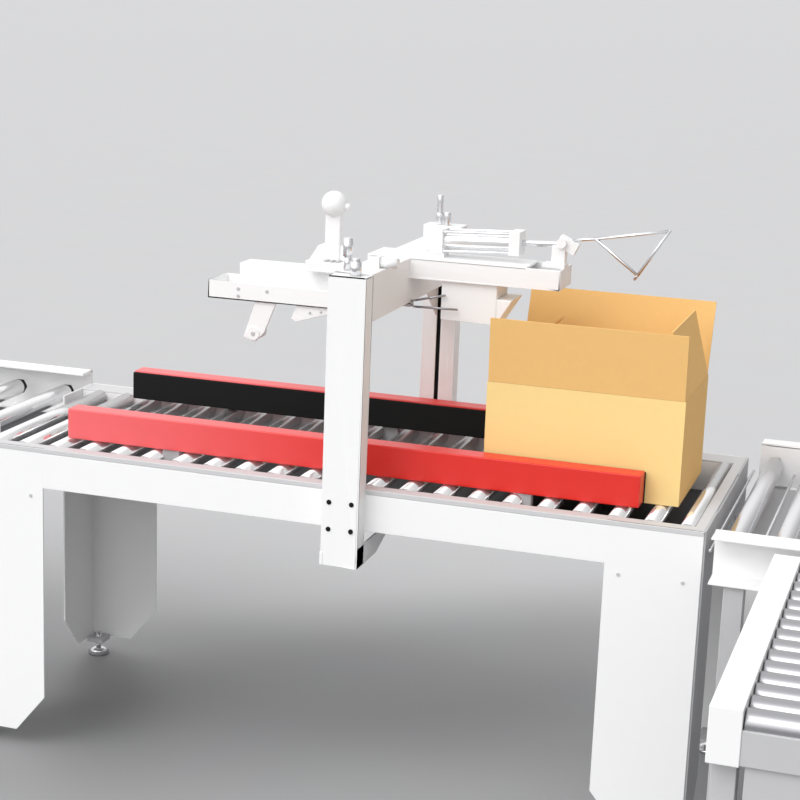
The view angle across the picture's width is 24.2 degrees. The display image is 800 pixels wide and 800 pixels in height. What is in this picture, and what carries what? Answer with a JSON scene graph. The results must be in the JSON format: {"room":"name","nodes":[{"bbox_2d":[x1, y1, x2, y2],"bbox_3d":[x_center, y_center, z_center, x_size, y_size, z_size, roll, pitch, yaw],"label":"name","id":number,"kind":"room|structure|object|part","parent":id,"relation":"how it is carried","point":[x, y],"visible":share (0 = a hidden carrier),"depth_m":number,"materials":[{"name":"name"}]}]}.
{"room":"factory packaging line","nodes":[
{"label":"factory packaging line","id":0,"kind":"room"},
{"bbox_2d":[0,0,799,799],"bbox_3d":[16.691,-11.020,57.797,120.000,0.050,235.000,6,14,17],"label":"background backdrop","id":1,"kind":"structure","parent":0,"point":[150,150],"depth_m":11.73,"materials":[{"name":"grey"}]},
{"bbox_2d":[0,360,92,431],"bbox_3d":[-1.664,0.271,4.824,1.585,0.752,0.668,6,14,17],"label":"conveyor","id":2,"kind":"object","parent":1,"relation":"on","point":[28,391],"visible":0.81,"depth_m":4.82,"materials":[{"name":"white metal"}]},
{"bbox_2d":[0,191,748,799],"bbox_3d":[-0.092,0.176,4.279,1.680,1.303,0.727,6,14,17],"label":"machine","id":3,"kind":"object","parent":1,"relation":"on","point":[345,458],"visible":0.96,"depth_m":4.06,"materials":[{"name":"white paint"}]},
{"bbox_3d":[-0.880,0.432,4.339,0.201,0.720,0.164,6,14,17],"label":"leg","id":4,"kind":"part","parent":3,"relation":"part of","materials":[{"name":"white paint"}]},
{"bbox_3d":[-0.741,0.333,4.785,0.184,0.720,0.164,6,14,17],"label":"leg","id":5,"kind":"part","parent":3,"relation":"part of","materials":[{"name":"white paint"}]},
{"bbox_3d":[-0.153,-0.390,4.173,0.098,0.157,0.058,6,14,17],"label":"lock lever","id":6,"kind":"part","parent":3,"relation":"part of","materials":[{"name":"white paint"}]},
{"bbox_3d":[-0.091,0.156,4.271,1.678,0.094,0.634,6,14,17],"label":"table frame","id":7,"kind":"part","parent":3,"relation":"part of","materials":[{"name":"white paint"}]},
{"bbox_3d":[0.151,-0.265,4.100,0.436,0.182,0.113,6,14,17],"label":"flap folder arm","id":8,"kind":"part","parent":3,"relation":"part of","materials":[{"name":"white paint"}]},
{"bbox_2d":[484,288,716,506],"bbox_3d":[0.438,-0.019,4.059,0.423,0.378,0.361,6,14,17],"label":"cardboard box","id":9,"kind":"object","parent":3,"relation":"on","point":[600,378],"visible":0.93,"depth_m":3.91,"materials":[{"name":"beige cardboard"}]},
{"bbox_3d":[0.526,0.587,3.907,0.201,0.720,0.164,6,14,17],"label":"leg","id":10,"kind":"part","parent":3,"relation":"part of","materials":[{"name":"white paint"}]},
{"bbox_3d":[0.681,0.490,4.348,0.184,0.720,0.164,6,14,17],"label":"leg","id":11,"kind":"part","parent":3,"relation":"part of","materials":[{"name":"white paint"}]},
{"bbox_2d":[705,439,799,799],"bbox_3d":[1.085,0.676,3.568,1.069,0.744,1.660,6,14,17],"label":"conveyor","id":12,"kind":"object","parent":1,"relation":"on","point":[754,715],"visible":1,"depth_m":3.16,"materials":[{"name":"white metal"}]}
]}

